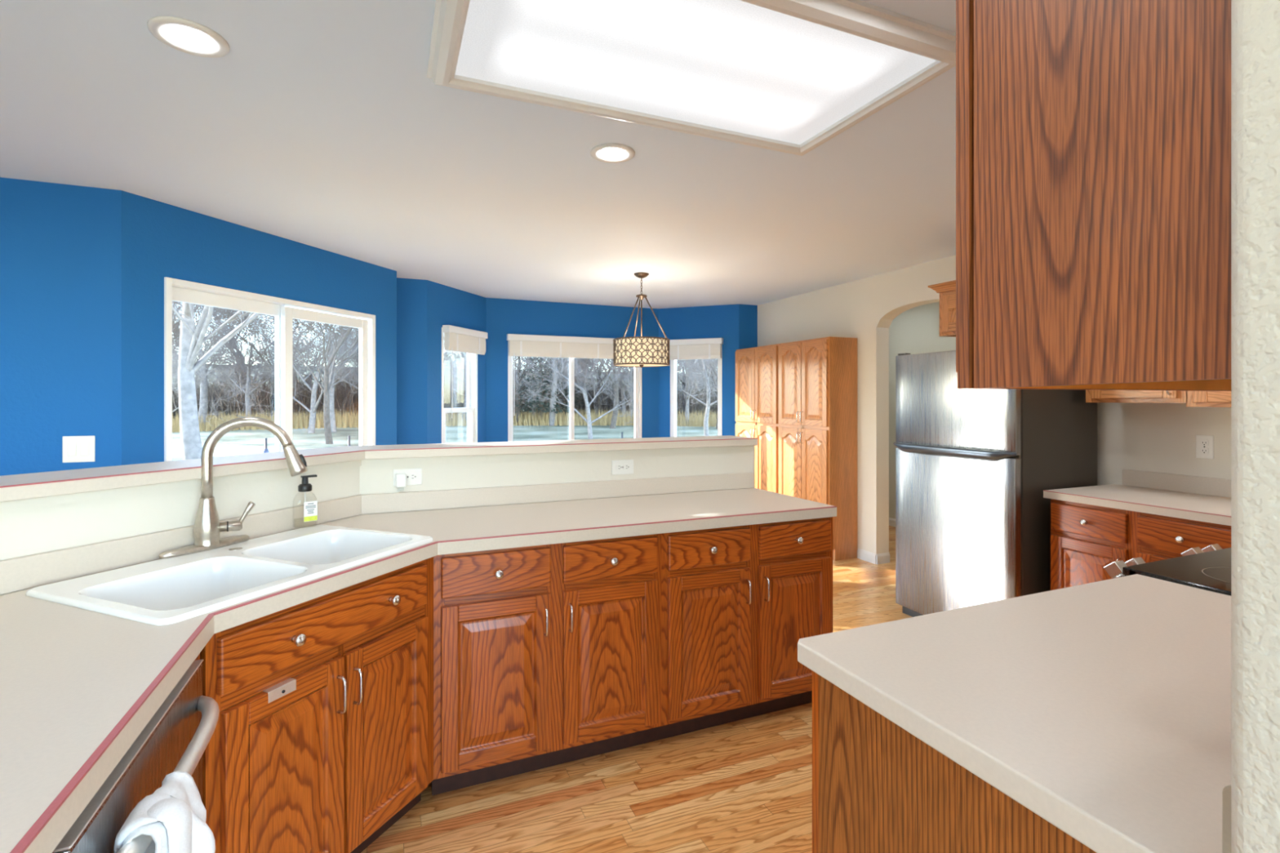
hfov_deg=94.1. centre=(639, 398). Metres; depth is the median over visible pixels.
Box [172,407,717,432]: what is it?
grass
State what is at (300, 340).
bare tree
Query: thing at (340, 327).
bare tree
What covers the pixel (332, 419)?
bare tree
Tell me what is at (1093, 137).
upper cabinet
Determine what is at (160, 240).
wall
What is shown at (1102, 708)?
countertop
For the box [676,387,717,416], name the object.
bush
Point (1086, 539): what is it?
base cabinet
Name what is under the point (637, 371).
window
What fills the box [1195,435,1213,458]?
wall outlet
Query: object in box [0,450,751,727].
wall
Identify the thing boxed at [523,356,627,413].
bare tree
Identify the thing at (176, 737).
dishwasher
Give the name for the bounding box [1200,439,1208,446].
socket
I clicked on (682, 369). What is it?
bare tree
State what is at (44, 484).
bar ledge
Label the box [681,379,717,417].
bush
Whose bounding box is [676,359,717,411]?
bare tree
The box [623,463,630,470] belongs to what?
socket
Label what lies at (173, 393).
bush
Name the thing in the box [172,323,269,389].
bare tree
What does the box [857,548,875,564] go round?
baseboard
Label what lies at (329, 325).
bare tree
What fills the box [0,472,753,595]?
backsplash
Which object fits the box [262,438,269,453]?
post
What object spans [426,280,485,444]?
wall
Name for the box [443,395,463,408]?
bush
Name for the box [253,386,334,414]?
bush
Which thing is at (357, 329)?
bare tree
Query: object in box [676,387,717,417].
bush
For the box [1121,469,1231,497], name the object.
backsplash
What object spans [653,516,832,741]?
base cabinet
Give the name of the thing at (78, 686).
countertop
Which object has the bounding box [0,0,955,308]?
ceiling
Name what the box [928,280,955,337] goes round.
upper cabinet
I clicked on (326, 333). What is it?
bare tree
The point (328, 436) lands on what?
bare tree
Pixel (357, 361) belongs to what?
bare tree
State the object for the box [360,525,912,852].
floor
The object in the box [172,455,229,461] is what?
street
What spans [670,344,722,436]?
window
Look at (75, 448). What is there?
light switch
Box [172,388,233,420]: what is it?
bush
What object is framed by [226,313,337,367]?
bare tree
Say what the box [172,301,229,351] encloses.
bare tree
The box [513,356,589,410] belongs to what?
bare tree
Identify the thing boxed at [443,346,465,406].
bare tree
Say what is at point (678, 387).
bush
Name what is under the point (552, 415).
bare tree
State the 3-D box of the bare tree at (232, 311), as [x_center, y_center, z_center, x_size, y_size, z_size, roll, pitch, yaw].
[-19.578,-3.308,30.234,8.836,9.993,8.819,0,0,-42]
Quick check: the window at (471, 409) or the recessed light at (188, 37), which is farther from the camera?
the window at (471, 409)
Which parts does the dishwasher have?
handle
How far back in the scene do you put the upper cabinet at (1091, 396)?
3.00 m
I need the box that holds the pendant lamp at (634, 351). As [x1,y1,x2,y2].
[613,272,670,367]
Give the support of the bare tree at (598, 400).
on the ground at (236, 442)
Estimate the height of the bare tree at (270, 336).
6.588 m
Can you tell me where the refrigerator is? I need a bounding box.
[893,350,1097,617]
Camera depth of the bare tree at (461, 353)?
35.40 m
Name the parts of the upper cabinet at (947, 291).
crown, frame, door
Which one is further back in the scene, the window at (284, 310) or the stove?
the window at (284, 310)
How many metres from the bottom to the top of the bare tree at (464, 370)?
5.120 m
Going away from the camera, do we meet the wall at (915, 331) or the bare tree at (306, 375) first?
the wall at (915, 331)
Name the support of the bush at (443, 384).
on the ground at (236, 442)
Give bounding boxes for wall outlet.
[393,467,422,485]
[611,459,633,475]
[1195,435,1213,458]
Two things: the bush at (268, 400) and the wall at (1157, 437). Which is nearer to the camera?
the wall at (1157, 437)
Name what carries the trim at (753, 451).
attached to the wall at (33, 531)
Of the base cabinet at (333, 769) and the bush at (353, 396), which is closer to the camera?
the base cabinet at (333, 769)
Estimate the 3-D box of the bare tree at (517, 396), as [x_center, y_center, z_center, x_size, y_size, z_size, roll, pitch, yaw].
[-6.028,-3.622,34.862,9.416,10.649,9.398,0,0,0]
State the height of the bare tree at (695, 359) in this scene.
7.861 m
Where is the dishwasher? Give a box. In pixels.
[53,659,219,852]
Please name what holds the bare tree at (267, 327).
on the ground at (236, 442)
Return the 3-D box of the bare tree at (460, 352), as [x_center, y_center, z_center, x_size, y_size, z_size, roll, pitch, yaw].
[-13.024,-0.963,38.030,4.578,4.977,6.033,0,0,-31]
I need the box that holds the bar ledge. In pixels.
[0,435,757,502]
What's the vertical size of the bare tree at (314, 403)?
8.108 m
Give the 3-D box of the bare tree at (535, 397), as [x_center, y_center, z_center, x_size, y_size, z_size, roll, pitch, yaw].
[-6.226,-2.373,36.297,10.122,8.080,7.674,0,0,8]
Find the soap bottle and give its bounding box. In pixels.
[292,474,317,528]
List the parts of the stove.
knob, knob, knob, knob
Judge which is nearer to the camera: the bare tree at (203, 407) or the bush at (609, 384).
the bare tree at (203, 407)
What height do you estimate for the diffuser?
0.006 m
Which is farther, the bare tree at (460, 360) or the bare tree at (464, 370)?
the bare tree at (460, 360)
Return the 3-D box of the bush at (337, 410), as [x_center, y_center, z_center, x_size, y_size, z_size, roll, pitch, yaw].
[-18.884,0.387,37.424,5.768,2.236,9.827,0,0,-31]
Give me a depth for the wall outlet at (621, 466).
2.95 m
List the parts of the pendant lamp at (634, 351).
rod, rod, lamp shade, stem, chain, rod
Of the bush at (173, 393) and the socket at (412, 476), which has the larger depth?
the bush at (173, 393)
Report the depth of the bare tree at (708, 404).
27.64 m
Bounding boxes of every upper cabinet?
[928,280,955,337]
[955,0,1231,391]
[1085,390,1186,403]
[1186,391,1231,407]
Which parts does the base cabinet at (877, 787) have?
frame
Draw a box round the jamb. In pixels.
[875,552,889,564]
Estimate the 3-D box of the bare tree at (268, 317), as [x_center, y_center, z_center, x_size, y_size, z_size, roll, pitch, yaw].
[-27.963,-3.623,50.366,6.291,9.760,8.376,0,0,38]
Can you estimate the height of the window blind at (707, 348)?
0.850 m
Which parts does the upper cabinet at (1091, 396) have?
door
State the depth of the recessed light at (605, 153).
2.52 m
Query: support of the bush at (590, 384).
on the ground at (236, 442)
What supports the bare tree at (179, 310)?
on the ground at (236, 442)
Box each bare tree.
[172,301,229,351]
[172,301,256,425]
[172,301,260,459]
[172,305,315,395]
[172,308,254,426]
[172,320,256,393]
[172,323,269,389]
[173,301,263,413]
[177,306,305,412]
[193,305,323,377]
[193,305,326,417]
[204,311,359,433]
[204,327,316,392]
[208,336,315,390]
[213,308,359,444]
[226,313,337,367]
[236,324,355,415]
[259,317,355,382]
[264,330,358,404]
[294,333,359,402]
[298,324,464,395]
[300,327,357,376]
[301,320,359,432]
[313,356,356,388]
[314,328,460,361]
[328,324,456,367]
[346,335,466,408]
[443,336,466,421]
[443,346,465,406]
[443,348,548,402]
[443,351,463,398]
[443,351,515,397]
[448,352,536,389]
[454,352,612,417]
[513,356,537,422]
[513,356,546,377]
[513,356,574,419]
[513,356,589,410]
[513,356,634,439]
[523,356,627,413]
[548,357,604,425]
[557,358,634,415]
[573,358,693,415]
[583,358,679,419]
[593,363,609,413]
[599,358,621,428]
[676,359,717,400]
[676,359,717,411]
[676,359,717,422]
[676,359,717,435]
[676,360,716,402]
[676,368,700,395]
[680,359,717,429]
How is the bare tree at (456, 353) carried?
on the ground at (236, 442)
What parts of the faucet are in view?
plate, handle, lever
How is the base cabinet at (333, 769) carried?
on the floor
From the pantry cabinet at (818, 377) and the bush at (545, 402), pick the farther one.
the bush at (545, 402)
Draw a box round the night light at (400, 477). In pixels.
[395,473,405,490]
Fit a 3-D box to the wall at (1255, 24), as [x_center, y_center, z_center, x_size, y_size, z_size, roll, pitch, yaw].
[2.000,0.176,1.068,3.084,2.440,0.190,0,0,-23]
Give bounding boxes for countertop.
[0,472,836,852]
[797,573,1231,852]
[1043,469,1231,525]
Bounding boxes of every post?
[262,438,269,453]
[347,435,350,445]
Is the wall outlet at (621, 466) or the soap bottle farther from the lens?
the wall outlet at (621, 466)
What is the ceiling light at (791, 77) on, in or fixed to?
attached to the ceiling
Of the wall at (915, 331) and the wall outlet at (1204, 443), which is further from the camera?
the wall at (915, 331)
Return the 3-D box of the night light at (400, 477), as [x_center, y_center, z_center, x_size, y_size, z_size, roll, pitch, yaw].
[-1.017,0.354,2.534,0.040,0.072,0.034,0,0,-23]
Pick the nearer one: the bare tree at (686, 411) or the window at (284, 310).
the window at (284, 310)
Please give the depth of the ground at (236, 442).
27.17 m
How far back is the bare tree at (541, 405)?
35.02 m
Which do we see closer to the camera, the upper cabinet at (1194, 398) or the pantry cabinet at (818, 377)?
the upper cabinet at (1194, 398)
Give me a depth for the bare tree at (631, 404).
37.08 m
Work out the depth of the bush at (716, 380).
52.66 m
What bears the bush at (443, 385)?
on the ground at (236, 442)
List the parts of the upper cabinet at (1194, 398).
door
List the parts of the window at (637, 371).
sash, sash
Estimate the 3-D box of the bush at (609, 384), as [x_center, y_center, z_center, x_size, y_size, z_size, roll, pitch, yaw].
[-2.569,0.165,43.931,11.714,2.665,6.876,0,0,-27]
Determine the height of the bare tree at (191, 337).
10.185 m
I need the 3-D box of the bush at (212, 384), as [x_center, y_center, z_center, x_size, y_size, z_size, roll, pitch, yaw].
[-31.113,0.038,33.953,12.633,2.874,7.415,0,0,26]
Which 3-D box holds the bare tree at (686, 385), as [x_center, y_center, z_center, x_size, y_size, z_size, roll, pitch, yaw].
[4.552,-2.095,49.127,6.675,7.257,8.796,0,0,21]
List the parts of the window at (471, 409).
sash, sash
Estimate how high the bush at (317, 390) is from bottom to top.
3.067 m
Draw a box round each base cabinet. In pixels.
[200,556,433,852]
[431,533,661,795]
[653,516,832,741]
[812,671,1096,852]
[1050,498,1231,590]
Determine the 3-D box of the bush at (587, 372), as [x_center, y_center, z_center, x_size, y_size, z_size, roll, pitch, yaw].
[-5.760,-0.417,49.969,15.838,3.604,9.296,0,0,28]
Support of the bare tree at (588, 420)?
on the ground at (236, 442)
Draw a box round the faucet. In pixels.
[159,416,307,558]
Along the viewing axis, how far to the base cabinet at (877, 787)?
0.98 m
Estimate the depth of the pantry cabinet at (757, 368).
6.03 m
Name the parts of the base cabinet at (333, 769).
door, knob, drawer, handle, handle, door, knob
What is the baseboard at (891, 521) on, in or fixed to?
attached to the wall at (915, 331)
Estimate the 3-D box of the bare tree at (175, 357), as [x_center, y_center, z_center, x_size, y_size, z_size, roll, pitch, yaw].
[-20.102,-1.295,25.027,7.615,6.079,5.773,0,0,42]
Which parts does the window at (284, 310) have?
sash, sash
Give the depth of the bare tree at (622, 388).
40.01 m
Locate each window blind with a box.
[442,324,487,417]
[506,333,615,414]
[669,337,723,414]
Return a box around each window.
[164,276,375,461]
[441,327,477,443]
[507,340,641,441]
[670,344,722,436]
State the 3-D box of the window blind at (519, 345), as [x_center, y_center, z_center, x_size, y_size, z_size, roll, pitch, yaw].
[-0.665,-0.249,6.496,1.555,0.850,0.074,0,0,-23]
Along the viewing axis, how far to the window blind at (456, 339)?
5.64 m
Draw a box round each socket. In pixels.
[408,472,417,480]
[615,463,622,471]
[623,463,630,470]
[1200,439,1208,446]
[1200,447,1208,453]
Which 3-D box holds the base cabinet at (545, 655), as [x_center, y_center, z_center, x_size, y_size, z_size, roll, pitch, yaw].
[-0.411,0.958,2.437,0.854,0.876,0.632,0,0,-23]
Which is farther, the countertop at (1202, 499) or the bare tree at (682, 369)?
the bare tree at (682, 369)
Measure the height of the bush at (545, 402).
3.494 m
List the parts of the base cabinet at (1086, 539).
knob, drawer, door, frame, door, knob, drawer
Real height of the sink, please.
0.201 m
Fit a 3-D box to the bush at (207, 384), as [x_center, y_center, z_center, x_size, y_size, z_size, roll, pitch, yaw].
[-32.083,0.005,43.822,6.649,2.570,11.328,0,0,-16]
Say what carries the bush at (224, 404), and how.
on the ground at (236, 442)
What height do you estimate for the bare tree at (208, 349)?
6.739 m
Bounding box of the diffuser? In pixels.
[621,364,661,365]
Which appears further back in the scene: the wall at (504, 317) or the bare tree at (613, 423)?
the bare tree at (613, 423)
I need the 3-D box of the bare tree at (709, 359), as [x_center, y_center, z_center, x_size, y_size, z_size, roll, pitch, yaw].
[5.657,-2.679,47.707,8.038,8.464,10.603,0,0,17]
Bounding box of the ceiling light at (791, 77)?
[426,0,955,155]
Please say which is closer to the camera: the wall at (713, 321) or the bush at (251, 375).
the wall at (713, 321)
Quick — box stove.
[1103,543,1231,595]
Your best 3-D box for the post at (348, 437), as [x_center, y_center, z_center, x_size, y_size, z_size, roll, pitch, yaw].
[-5.483,1.221,11.233,0.120,1.050,0.120,0,0,-23]
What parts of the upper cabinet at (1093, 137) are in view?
door, rail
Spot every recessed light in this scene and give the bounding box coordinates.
[146,16,229,57]
[590,143,635,163]
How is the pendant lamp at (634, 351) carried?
hanging from the ceiling
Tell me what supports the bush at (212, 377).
on the ground at (236, 442)
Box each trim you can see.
[0,445,754,511]
[751,449,754,488]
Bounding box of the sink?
[25,524,433,625]
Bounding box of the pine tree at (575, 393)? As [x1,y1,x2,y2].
[558,357,603,407]
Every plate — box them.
[262,677,296,702]
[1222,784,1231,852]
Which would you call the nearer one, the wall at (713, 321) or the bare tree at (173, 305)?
the wall at (713, 321)
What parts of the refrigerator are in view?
handle, door, door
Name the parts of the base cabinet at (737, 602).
drawer, door, knob, handle, handle, drawer, door, knob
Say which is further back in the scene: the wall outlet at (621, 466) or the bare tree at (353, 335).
the bare tree at (353, 335)
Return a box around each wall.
[0,177,121,475]
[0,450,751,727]
[121,191,396,465]
[396,277,426,444]
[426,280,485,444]
[485,297,658,442]
[658,304,738,437]
[738,304,757,349]
[757,255,1231,554]
[888,302,955,519]
[1231,0,1279,852]
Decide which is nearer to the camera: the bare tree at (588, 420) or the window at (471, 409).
the window at (471, 409)
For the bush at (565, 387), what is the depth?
42.94 m
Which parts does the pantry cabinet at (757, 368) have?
door, door, door, door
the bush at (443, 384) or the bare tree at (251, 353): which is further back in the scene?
the bush at (443, 384)
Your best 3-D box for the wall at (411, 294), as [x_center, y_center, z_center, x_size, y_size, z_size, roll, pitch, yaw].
[-2.061,0.176,5.220,0.365,2.440,0.120,0,0,-23]
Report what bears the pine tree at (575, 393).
on the ground at (236, 442)
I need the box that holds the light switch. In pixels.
[62,435,95,462]
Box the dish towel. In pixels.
[114,770,215,852]
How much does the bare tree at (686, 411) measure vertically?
6.475 m
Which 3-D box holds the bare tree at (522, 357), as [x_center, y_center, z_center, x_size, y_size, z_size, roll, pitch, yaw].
[-7.282,-2.608,51.940,9.661,7.970,7.331,0,0,-25]
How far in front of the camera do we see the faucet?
1.87 m
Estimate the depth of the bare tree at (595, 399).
41.42 m
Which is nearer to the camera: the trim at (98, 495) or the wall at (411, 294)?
the trim at (98, 495)
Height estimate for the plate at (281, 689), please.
0.028 m
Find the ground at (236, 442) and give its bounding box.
[172,366,717,457]
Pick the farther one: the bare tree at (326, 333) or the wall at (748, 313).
the bare tree at (326, 333)
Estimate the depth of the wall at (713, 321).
6.69 m
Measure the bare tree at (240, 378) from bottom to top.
12.386 m
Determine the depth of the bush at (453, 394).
39.33 m
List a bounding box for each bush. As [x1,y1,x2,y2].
[172,381,226,416]
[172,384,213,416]
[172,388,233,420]
[173,377,269,402]
[173,383,232,415]
[196,366,335,418]
[207,382,271,416]
[208,375,340,405]
[231,373,355,418]
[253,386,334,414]
[254,367,456,418]
[293,387,359,418]
[333,385,465,415]
[339,376,465,420]
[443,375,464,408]
[443,379,568,417]
[443,384,465,407]
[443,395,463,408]
[448,375,624,417]
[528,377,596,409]
[544,386,613,417]
[555,384,630,413]
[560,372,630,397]
[567,384,628,411]
[575,383,634,417]
[676,386,712,410]
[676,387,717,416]
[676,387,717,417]
[677,379,717,400]
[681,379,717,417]
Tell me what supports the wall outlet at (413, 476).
attached to the wall at (33, 531)
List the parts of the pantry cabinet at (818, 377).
door, door, frame, door, door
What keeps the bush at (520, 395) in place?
on the ground at (236, 442)
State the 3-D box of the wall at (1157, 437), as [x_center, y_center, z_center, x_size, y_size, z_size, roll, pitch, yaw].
[2.918,0.181,3.036,0.140,2.450,8.520,0,0,-23]
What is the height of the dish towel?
0.348 m
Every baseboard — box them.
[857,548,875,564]
[888,517,895,527]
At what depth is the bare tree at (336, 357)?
45.31 m
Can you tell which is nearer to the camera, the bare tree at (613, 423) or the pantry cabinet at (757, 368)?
the pantry cabinet at (757, 368)
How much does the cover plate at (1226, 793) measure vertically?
0.086 m
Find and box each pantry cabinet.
[735,343,778,493]
[778,336,857,560]
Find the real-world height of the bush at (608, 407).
2.872 m
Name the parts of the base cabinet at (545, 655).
door, drawer, knob, handle, handle, drawer, door, knob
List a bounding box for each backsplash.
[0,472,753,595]
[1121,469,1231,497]

